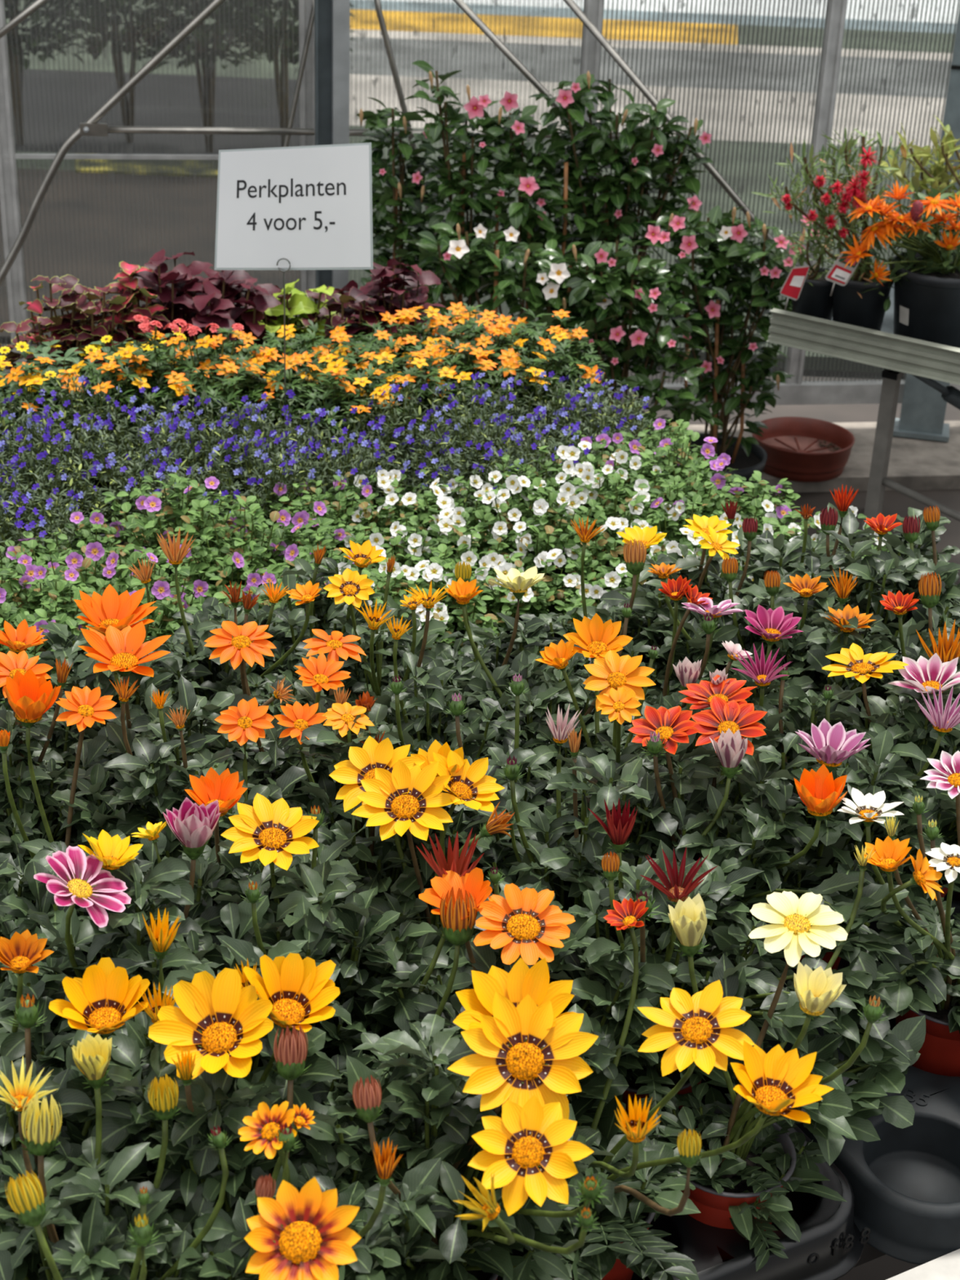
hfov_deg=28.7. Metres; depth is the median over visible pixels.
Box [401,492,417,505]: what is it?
flower
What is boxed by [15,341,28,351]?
flower
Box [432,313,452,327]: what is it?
flower
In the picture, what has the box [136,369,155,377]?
flower
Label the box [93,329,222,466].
potted bidens
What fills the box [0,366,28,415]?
potted bidens
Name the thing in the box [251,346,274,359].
flower
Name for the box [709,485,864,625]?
potted gazania
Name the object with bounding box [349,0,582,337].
wall panel
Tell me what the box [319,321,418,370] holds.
potted bidens
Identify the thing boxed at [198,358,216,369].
flower
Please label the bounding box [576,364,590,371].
flower
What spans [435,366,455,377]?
flower
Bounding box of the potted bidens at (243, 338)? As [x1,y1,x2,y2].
[162,326,288,409]
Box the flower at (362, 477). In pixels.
[353,474,368,488]
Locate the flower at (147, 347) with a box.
[141,343,149,350]
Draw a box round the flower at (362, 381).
[352,377,372,386]
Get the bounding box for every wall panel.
[0,252,10,379]
[4,0,300,346]
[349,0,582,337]
[581,0,826,384]
[801,0,959,382]
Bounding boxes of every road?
[0,168,301,352]
[349,74,946,148]
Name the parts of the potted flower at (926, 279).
flower stem, flower stem, flower stem, flower stem, flower stem, flower stem, flower stem, flower stem, flower stem, stem, flower stem, flower stem, flower stem, flower stem, flower stem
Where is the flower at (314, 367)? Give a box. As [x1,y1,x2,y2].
[306,363,321,372]
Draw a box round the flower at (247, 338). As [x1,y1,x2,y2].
[239,332,257,344]
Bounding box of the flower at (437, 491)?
[431,484,444,497]
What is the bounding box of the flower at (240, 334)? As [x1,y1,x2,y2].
[231,329,244,339]
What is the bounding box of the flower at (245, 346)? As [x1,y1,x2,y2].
[235,345,246,351]
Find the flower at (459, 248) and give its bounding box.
[447,239,469,258]
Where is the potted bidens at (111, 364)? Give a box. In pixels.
[28,350,169,476]
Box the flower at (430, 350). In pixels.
[419,345,439,356]
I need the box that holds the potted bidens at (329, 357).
[287,332,413,411]
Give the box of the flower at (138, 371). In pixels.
[128,364,148,375]
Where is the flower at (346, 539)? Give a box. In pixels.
[343,533,355,547]
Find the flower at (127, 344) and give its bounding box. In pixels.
[125,341,133,348]
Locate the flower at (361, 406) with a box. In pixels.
[349,404,370,413]
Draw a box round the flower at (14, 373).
[4,364,24,383]
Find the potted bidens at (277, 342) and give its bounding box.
[245,319,358,386]
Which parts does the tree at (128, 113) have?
stem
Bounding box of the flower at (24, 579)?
[18,575,32,588]
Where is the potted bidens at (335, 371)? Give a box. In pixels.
[278,357,420,488]
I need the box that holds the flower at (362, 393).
[354,387,369,397]
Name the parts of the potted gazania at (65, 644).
flower stem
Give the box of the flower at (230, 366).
[219,360,239,373]
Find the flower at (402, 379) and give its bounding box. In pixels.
[395,374,417,383]
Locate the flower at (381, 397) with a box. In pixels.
[370,386,394,404]
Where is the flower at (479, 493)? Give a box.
[473,489,485,501]
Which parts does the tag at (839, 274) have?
text panel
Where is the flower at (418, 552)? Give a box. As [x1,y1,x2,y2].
[407,544,422,556]
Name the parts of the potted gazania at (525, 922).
flower stem, flower stem, flower stem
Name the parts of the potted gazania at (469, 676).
flower stem, flower stem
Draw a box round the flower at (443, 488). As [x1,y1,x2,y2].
[437,484,451,495]
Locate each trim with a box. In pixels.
[0,0,30,363]
[1,153,218,159]
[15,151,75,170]
[298,0,315,327]
[349,8,737,44]
[349,29,952,60]
[349,36,951,97]
[350,0,956,33]
[382,0,959,23]
[569,0,603,351]
[589,379,959,406]
[651,420,959,493]
[737,24,955,53]
[784,0,847,384]
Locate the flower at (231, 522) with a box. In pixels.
[223,516,236,528]
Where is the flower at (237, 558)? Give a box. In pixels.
[231,551,244,568]
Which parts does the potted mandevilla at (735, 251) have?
stem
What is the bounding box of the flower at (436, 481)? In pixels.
[429,477,439,488]
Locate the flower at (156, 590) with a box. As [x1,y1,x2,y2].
[151,580,170,599]
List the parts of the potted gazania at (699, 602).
flower stem, flower stem, flower stem, flower stem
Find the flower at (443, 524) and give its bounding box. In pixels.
[437,517,453,532]
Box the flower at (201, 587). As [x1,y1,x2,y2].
[192,579,208,597]
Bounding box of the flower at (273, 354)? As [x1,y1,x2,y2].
[259,346,282,360]
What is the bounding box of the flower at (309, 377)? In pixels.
[305,371,323,383]
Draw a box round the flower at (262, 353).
[255,347,276,358]
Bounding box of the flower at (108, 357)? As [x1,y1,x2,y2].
[105,352,128,364]
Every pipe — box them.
[0,0,48,38]
[0,0,226,286]
[80,123,314,136]
[283,0,314,146]
[349,128,621,138]
[373,0,436,235]
[453,0,648,256]
[563,0,798,268]
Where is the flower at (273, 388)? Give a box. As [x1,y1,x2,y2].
[264,380,284,391]
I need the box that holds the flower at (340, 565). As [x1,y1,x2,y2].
[337,561,351,574]
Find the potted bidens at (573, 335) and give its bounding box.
[485,306,609,401]
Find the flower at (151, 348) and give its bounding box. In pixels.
[147,345,157,351]
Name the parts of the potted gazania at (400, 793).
flower stem, flower stem, flower stem, flower stem, flower stem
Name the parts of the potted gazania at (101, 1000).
flower stem, flower stem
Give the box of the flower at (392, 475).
[387,471,395,481]
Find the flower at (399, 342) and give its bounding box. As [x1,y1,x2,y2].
[392,336,405,352]
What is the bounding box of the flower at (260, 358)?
[251,354,271,364]
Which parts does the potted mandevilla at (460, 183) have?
stem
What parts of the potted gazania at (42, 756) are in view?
flower stem, flower stem, flower stem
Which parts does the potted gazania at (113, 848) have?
flower stem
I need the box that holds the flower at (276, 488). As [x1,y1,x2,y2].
[273,482,287,495]
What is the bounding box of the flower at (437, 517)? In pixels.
[431,513,440,523]
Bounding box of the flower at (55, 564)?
[47,561,59,569]
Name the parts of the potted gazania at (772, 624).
flower stem, flower stem, flower stem, flower stem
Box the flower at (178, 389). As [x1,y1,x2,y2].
[168,382,188,396]
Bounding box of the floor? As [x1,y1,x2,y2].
[0,343,959,1279]
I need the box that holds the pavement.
[348,125,937,373]
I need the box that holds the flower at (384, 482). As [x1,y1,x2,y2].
[377,475,390,488]
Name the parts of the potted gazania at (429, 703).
flower stem, flower stem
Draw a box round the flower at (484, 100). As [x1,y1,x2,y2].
[478,94,491,107]
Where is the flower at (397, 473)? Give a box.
[390,469,400,483]
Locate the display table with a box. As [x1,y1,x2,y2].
[90,446,959,1279]
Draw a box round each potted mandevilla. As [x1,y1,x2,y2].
[355,97,441,329]
[395,222,622,364]
[402,60,526,336]
[459,105,598,335]
[528,71,713,439]
[560,224,723,439]
[644,200,819,501]
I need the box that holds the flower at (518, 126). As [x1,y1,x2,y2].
[511,120,524,134]
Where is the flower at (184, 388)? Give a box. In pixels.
[176,383,195,395]
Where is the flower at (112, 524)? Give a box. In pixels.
[109,520,124,537]
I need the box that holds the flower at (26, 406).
[21,402,39,411]
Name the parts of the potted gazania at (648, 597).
flower stem, flower stem, flower stem, flower stem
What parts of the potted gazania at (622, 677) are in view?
flower stem, flower stem, flower stem, flower stem, flower stem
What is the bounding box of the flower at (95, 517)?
[89,511,104,524]
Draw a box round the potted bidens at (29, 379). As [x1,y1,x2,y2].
[0,356,93,468]
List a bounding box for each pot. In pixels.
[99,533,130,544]
[373,484,417,514]
[488,1272,498,1279]
[601,1212,655,1279]
[622,1079,702,1118]
[677,1104,796,1260]
[678,432,767,501]
[751,416,854,482]
[780,932,849,970]
[791,266,833,320]
[832,266,893,331]
[891,250,959,348]
[895,1008,959,1076]
[955,884,959,901]
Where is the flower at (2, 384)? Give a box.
[0,377,6,386]
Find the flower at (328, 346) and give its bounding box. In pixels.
[322,343,333,349]
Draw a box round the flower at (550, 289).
[542,281,559,300]
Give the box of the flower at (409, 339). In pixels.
[402,334,420,345]
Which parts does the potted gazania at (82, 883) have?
flower stem, flower stem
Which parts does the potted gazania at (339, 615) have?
flower stem, flower stem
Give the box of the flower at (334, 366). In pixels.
[325,357,347,373]
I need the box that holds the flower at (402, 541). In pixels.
[395,530,404,544]
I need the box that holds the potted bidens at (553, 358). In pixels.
[480,337,604,443]
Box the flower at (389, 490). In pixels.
[382,484,395,493]
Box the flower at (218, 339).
[212,333,226,346]
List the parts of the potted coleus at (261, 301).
stem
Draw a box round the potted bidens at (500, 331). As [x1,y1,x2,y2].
[419,309,532,401]
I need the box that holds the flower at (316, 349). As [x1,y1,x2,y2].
[311,345,330,360]
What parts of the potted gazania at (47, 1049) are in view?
flower stem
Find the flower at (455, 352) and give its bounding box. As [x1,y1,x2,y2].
[444,349,457,355]
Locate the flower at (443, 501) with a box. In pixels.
[436,495,451,508]
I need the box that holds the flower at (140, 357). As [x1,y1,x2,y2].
[128,354,148,364]
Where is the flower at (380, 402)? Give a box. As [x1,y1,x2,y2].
[377,400,399,407]
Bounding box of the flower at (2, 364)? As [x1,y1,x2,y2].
[0,360,12,367]
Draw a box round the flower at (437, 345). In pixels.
[430,344,443,348]
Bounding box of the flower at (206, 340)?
[195,334,215,348]
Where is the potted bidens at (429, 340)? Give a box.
[359,335,461,410]
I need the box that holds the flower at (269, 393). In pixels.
[257,391,274,401]
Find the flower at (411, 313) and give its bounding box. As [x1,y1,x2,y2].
[401,308,420,319]
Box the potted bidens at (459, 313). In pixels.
[423,302,522,370]
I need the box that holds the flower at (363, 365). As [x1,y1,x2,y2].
[352,360,368,368]
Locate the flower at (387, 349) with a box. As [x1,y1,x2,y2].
[376,346,394,355]
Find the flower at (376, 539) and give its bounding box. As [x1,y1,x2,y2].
[369,532,384,546]
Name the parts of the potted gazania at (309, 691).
flower stem, flower stem, flower stem, flower stem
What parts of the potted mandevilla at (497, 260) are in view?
stem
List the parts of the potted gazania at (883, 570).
flower stem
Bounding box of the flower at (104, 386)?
[91,380,115,394]
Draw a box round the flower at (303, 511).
[301,510,309,517]
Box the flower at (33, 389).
[27,386,37,392]
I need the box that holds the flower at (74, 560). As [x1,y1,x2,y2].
[65,551,83,568]
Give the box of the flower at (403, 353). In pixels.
[400,351,418,359]
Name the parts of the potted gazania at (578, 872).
flower stem, flower stem, flower stem, flower stem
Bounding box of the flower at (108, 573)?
[102,566,115,577]
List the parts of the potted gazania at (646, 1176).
flower stem, flower stem, flower stem, flower stem, flower stem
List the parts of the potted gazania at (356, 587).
flower stem, flower stem, flower stem, flower stem, flower stem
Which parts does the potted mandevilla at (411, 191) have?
stem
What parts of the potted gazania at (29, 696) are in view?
flower stem, flower stem, flower stem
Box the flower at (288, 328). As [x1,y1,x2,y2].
[276,324,296,334]
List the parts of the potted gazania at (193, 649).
flower stem, flower stem, flower stem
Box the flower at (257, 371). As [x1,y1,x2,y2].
[247,367,265,375]
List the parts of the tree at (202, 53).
stem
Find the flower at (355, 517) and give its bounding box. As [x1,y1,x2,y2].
[351,510,362,522]
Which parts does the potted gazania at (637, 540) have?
flower stem, flower stem, flower stem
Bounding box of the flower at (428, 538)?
[420,535,431,548]
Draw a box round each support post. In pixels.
[314,0,350,318]
[893,6,959,441]
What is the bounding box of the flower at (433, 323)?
[424,318,442,328]
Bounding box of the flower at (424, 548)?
[420,545,431,553]
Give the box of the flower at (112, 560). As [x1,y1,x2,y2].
[106,551,118,568]
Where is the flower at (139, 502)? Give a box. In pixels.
[135,495,147,510]
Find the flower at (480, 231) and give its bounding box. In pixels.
[473,223,487,238]
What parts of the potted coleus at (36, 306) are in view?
stem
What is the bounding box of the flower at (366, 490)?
[361,484,372,497]
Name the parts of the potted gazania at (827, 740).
flower stem, flower stem, flower stem, flower stem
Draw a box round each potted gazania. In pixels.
[0,557,213,813]
[0,618,115,875]
[0,657,77,814]
[0,668,116,878]
[0,796,275,1106]
[0,821,189,1022]
[0,849,58,982]
[0,928,102,1144]
[0,957,155,1279]
[0,1033,231,1279]
[42,907,378,1215]
[46,583,243,798]
[51,675,329,864]
[111,1025,424,1279]
[131,697,364,933]
[143,528,321,705]
[146,792,453,1068]
[198,581,336,760]
[220,539,447,697]
[233,628,397,877]
[268,691,525,940]
[288,555,482,736]
[291,957,617,1279]
[320,827,484,1143]
[328,735,514,1033]
[351,866,661,1158]
[360,614,521,871]
[389,673,589,906]
[408,561,569,746]
[444,577,644,796]
[458,703,747,988]
[474,897,833,1279]
[510,515,694,712]
[517,613,712,817]
[549,798,910,1142]
[565,674,911,1011]
[589,575,745,734]
[600,500,804,682]
[631,604,817,807]
[647,556,881,708]
[648,844,925,1271]
[702,653,959,970]
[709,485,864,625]
[724,604,955,768]
[773,512,959,674]
[786,502,959,637]
[802,643,959,921]
[825,750,959,1076]
[857,572,959,748]
[868,505,959,696]
[906,620,959,901]
[953,626,959,699]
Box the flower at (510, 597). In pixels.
[506,591,517,604]
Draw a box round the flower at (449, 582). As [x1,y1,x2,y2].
[446,577,452,586]
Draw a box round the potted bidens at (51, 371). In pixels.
[0,339,102,458]
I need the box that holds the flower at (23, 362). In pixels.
[16,361,39,374]
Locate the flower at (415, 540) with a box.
[408,533,422,547]
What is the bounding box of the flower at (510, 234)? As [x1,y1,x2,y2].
[503,226,519,241]
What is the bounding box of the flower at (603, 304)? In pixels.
[595,293,612,309]
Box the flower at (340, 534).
[333,528,346,540]
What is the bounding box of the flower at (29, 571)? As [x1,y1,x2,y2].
[21,564,37,581]
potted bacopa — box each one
[0,534,70,587]
[0,539,137,648]
[0,563,40,648]
[0,565,110,654]
[0,587,17,653]
[0,604,97,711]
[17,509,154,584]
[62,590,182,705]
[70,543,199,640]
[102,473,241,582]
[102,530,230,604]
[161,555,280,629]
[165,600,257,672]
[174,494,305,594]
[196,494,308,582]
[227,556,375,622]
[250,543,364,608]
[262,510,390,568]
[264,471,395,554]
[330,561,452,651]
[333,520,454,619]
[335,502,457,568]
[342,467,459,533]
[399,551,529,676]
[407,515,533,607]
[408,474,529,563]
[477,475,605,590]
[482,537,604,659]
[488,444,604,555]
[545,430,655,490]
[549,464,674,572]
[553,563,671,633]
[555,440,670,545]
[555,524,670,590]
[600,417,717,484]
[614,429,734,508]
[617,462,751,542]
[622,494,751,568]
[639,529,753,593]
[684,470,808,535]
[706,499,817,555]
[729,529,805,577]
[777,505,892,558]
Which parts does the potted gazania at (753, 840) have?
flower stem, flower stem, flower stem, flower stem, flower stem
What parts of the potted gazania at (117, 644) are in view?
flower stem, flower stem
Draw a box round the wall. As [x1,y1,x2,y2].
[5,0,299,79]
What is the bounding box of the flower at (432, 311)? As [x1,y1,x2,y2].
[424,306,439,317]
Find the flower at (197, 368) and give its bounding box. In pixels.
[193,368,211,377]
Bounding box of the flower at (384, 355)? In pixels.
[373,351,396,364]
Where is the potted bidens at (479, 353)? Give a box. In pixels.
[410,338,540,441]
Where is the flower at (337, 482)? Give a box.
[333,477,346,489]
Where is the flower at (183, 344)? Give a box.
[173,342,193,357]
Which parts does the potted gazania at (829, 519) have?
flower stem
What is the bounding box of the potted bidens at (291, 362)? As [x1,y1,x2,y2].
[228,346,354,444]
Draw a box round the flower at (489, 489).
[481,487,492,492]
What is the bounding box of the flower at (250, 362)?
[240,358,256,370]
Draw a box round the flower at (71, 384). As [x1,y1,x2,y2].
[61,374,85,393]
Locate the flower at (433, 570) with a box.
[425,562,443,577]
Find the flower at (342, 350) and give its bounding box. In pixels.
[333,343,349,355]
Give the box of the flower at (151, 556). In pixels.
[146,552,158,562]
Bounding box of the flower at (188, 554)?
[179,544,191,557]
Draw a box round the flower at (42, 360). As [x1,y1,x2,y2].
[33,356,55,364]
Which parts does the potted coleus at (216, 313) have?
stem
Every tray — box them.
[497,1075,870,1279]
[737,898,959,1265]
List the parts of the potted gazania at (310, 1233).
flower stem, flower stem, flower stem, flower stem, flower stem, flower stem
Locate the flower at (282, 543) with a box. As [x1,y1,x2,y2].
[270,541,286,555]
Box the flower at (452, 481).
[447,478,457,489]
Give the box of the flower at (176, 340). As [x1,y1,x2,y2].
[164,335,184,346]
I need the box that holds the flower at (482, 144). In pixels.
[479,142,485,148]
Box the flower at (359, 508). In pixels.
[357,503,371,517]
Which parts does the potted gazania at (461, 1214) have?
flower stem, flower stem, flower stem, flower stem, flower stem, flower stem, flower stem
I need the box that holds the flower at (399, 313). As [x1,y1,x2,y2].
[394,309,408,319]
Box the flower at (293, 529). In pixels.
[290,522,303,532]
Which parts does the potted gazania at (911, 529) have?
flower stem, flower stem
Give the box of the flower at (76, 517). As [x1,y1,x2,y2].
[69,511,84,524]
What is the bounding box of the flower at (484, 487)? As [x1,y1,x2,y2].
[481,483,493,490]
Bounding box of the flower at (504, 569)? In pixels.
[496,564,511,578]
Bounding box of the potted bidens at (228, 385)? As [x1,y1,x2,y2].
[148,352,288,484]
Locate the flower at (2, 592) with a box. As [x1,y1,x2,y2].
[0,587,6,603]
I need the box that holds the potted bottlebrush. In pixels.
[751,126,902,331]
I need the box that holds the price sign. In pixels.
[214,142,373,417]
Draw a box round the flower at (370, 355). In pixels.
[359,351,376,359]
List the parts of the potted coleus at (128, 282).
stem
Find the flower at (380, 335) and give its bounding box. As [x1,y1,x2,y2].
[373,329,391,340]
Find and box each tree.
[4,0,90,145]
[51,0,193,142]
[128,0,282,152]
[210,0,359,146]
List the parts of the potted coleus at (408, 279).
stem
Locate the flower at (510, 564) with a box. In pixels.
[502,562,512,567]
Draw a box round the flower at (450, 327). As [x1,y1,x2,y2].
[447,324,463,336]
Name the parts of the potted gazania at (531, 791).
flower stem, flower stem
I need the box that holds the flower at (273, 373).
[262,369,280,382]
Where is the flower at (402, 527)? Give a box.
[391,524,407,537]
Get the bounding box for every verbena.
[110,314,180,385]
[171,319,244,386]
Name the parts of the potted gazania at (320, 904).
flower stem, flower stem, flower stem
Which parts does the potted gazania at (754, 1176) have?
flower stem, flower stem, flower stem, flower stem, flower stem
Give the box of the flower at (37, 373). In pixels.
[33,367,43,377]
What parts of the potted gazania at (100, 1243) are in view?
flower stem, flower stem, flower stem, flower stem, flower stem, flower stem, flower stem, flower stem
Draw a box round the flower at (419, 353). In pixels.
[409,351,431,358]
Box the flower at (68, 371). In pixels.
[56,368,79,380]
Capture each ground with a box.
[10,68,299,154]
[584,363,906,380]
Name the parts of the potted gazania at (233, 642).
flower stem, flower stem, flower stem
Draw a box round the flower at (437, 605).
[432,601,447,613]
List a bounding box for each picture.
[780,266,808,299]
[838,253,857,267]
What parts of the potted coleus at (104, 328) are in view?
stem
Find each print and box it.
[826,264,852,284]
[835,274,844,279]
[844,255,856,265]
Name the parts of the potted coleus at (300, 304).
stem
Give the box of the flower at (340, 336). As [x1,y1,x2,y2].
[330,332,351,342]
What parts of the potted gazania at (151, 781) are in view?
flower stem, flower stem, flower stem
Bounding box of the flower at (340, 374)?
[331,372,347,379]
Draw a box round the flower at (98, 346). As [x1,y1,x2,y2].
[90,343,102,350]
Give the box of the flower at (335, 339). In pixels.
[331,333,349,342]
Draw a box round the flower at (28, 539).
[17,537,35,541]
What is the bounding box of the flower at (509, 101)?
[499,91,518,111]
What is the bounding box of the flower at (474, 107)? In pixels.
[463,96,484,119]
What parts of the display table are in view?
edge rail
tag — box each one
[779,265,809,310]
[825,250,860,296]
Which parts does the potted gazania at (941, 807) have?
flower stem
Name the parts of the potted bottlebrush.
stem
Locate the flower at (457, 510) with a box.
[452,506,465,516]
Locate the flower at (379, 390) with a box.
[369,383,392,395]
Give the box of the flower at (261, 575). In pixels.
[256,568,269,578]
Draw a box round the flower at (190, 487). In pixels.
[183,485,192,493]
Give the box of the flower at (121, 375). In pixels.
[116,370,126,381]
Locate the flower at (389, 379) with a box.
[380,373,401,382]
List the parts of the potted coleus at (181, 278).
stem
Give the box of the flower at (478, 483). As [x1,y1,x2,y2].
[469,474,482,488]
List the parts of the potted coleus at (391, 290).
stem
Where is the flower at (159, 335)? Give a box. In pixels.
[149,329,166,338]
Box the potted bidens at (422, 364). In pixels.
[346,345,488,457]
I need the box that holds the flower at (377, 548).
[374,545,386,557]
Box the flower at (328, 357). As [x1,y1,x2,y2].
[318,353,337,363]
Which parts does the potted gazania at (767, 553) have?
flower stem, flower stem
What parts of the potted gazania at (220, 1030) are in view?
flower stem, flower stem, flower stem, flower stem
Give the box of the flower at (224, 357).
[218,354,239,362]
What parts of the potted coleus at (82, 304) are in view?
stem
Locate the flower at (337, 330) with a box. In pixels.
[329,325,345,337]
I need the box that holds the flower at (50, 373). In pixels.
[44,370,56,377]
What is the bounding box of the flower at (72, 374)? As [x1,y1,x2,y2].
[57,370,74,382]
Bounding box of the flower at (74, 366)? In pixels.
[71,360,86,373]
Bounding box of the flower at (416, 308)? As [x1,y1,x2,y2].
[408,306,422,311]
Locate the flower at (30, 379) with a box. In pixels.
[17,373,40,385]
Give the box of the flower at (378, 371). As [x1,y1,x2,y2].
[372,368,386,375]
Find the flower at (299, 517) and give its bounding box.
[291,511,308,525]
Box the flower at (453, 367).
[446,364,457,378]
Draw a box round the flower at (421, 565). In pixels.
[414,560,430,571]
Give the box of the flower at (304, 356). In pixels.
[293,351,315,365]
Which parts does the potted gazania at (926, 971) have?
flower stem, flower stem, flower stem, flower stem, flower stem, flower stem, flower stem, flower stem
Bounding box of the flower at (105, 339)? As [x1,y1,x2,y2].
[100,335,112,342]
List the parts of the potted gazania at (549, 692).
flower stem, flower stem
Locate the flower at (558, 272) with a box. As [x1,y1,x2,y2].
[547,262,569,284]
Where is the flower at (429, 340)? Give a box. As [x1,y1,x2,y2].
[421,337,439,346]
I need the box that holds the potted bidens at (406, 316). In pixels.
[364,304,471,383]
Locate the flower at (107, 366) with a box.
[97,361,119,373]
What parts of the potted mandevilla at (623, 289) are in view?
stem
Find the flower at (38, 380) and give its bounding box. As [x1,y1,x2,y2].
[25,377,49,386]
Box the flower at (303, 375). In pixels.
[297,368,311,378]
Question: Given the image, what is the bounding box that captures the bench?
[766,266,959,546]
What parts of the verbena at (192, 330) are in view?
stem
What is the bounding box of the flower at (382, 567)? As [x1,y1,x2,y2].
[377,561,387,573]
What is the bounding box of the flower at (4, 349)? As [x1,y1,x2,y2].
[0,346,10,353]
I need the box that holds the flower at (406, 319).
[398,316,414,324]
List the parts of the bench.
rail, leg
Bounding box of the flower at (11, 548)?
[5,546,17,559]
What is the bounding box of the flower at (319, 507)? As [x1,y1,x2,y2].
[313,501,326,515]
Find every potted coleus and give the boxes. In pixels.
[0,275,109,369]
[18,282,69,364]
[42,274,143,370]
[72,285,170,358]
[104,261,168,355]
[107,248,217,353]
[175,268,269,364]
[201,270,292,355]
[245,279,335,355]
[297,289,401,344]
[320,266,446,346]
[354,258,440,352]
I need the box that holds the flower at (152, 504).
[143,495,161,511]
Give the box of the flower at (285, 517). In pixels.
[276,509,291,525]
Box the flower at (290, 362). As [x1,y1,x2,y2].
[279,353,299,371]
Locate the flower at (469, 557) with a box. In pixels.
[460,551,476,566]
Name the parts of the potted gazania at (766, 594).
flower stem, flower stem, flower stem, flower stem, flower stem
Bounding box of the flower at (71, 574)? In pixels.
[64,568,79,581]
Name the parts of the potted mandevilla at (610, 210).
stem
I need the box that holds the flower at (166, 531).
[159,530,177,546]
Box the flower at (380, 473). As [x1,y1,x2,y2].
[377,469,389,478]
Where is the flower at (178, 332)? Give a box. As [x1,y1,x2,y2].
[173,327,182,335]
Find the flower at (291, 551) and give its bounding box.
[284,543,298,560]
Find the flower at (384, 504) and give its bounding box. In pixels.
[377,502,391,516]
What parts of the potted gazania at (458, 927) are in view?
flower stem, flower stem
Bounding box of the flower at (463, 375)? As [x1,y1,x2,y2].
[453,371,472,382]
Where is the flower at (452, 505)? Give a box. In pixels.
[443,495,454,509]
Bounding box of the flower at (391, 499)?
[385,493,399,505]
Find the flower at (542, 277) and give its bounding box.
[536,272,548,284]
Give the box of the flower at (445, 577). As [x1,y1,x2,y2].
[444,572,449,582]
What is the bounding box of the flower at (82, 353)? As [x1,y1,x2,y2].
[79,347,86,355]
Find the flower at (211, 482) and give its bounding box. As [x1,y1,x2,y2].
[204,475,219,488]
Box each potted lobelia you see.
[0,388,54,515]
[0,400,112,538]
[0,425,43,552]
[0,450,29,546]
[0,450,106,548]
[0,483,87,562]
[30,371,137,508]
[67,443,180,533]
[80,406,198,517]
[99,386,202,497]
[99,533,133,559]
[128,457,247,546]
[142,411,257,518]
[154,388,265,502]
[208,400,325,508]
[208,429,324,527]
[225,389,334,495]
[271,426,393,515]
[287,406,390,501]
[354,378,463,484]
[357,426,463,514]
[413,395,530,493]
[415,440,526,514]
[428,372,528,464]
[483,423,595,496]
[486,370,598,462]
[487,405,595,481]
[549,368,649,453]
[549,390,653,466]
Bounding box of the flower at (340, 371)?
[328,366,348,375]
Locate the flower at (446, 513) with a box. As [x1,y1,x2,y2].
[439,507,453,518]
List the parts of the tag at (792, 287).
text panel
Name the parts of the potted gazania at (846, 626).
flower stem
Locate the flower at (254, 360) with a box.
[242,357,261,375]
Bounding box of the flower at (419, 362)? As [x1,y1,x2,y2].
[410,357,428,368]
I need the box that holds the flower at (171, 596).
[168,591,184,600]
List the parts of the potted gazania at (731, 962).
flower stem, flower stem, flower stem, flower stem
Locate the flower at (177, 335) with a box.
[176,333,186,340]
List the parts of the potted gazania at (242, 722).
flower stem, flower stem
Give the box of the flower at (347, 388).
[338,378,355,394]
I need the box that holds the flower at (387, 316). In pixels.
[379,311,398,324]
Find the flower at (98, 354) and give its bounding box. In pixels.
[84,350,106,362]
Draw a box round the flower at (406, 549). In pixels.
[404,542,411,554]
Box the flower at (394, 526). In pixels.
[390,520,399,533]
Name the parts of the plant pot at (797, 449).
dish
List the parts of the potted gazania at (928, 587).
flower stem, flower stem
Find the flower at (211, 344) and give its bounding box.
[198,341,219,349]
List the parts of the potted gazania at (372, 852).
flower stem, flower stem, flower stem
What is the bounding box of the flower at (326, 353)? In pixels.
[320,351,337,359]
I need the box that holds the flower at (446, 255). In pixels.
[443,251,451,260]
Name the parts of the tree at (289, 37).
stem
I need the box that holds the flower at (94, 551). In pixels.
[84,542,104,560]
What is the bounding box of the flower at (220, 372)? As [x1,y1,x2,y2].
[215,362,236,378]
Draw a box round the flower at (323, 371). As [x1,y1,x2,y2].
[321,362,334,373]
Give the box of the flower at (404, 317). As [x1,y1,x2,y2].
[391,315,407,319]
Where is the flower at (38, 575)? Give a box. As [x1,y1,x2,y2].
[33,565,46,579]
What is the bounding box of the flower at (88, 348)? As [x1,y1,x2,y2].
[84,344,97,353]
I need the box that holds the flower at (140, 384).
[131,376,151,388]
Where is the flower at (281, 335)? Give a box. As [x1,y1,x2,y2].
[277,328,294,339]
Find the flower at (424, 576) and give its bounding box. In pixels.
[422,569,432,581]
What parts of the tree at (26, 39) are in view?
stem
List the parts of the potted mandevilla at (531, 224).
stem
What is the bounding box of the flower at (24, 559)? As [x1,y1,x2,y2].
[17,554,32,565]
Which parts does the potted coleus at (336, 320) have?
stem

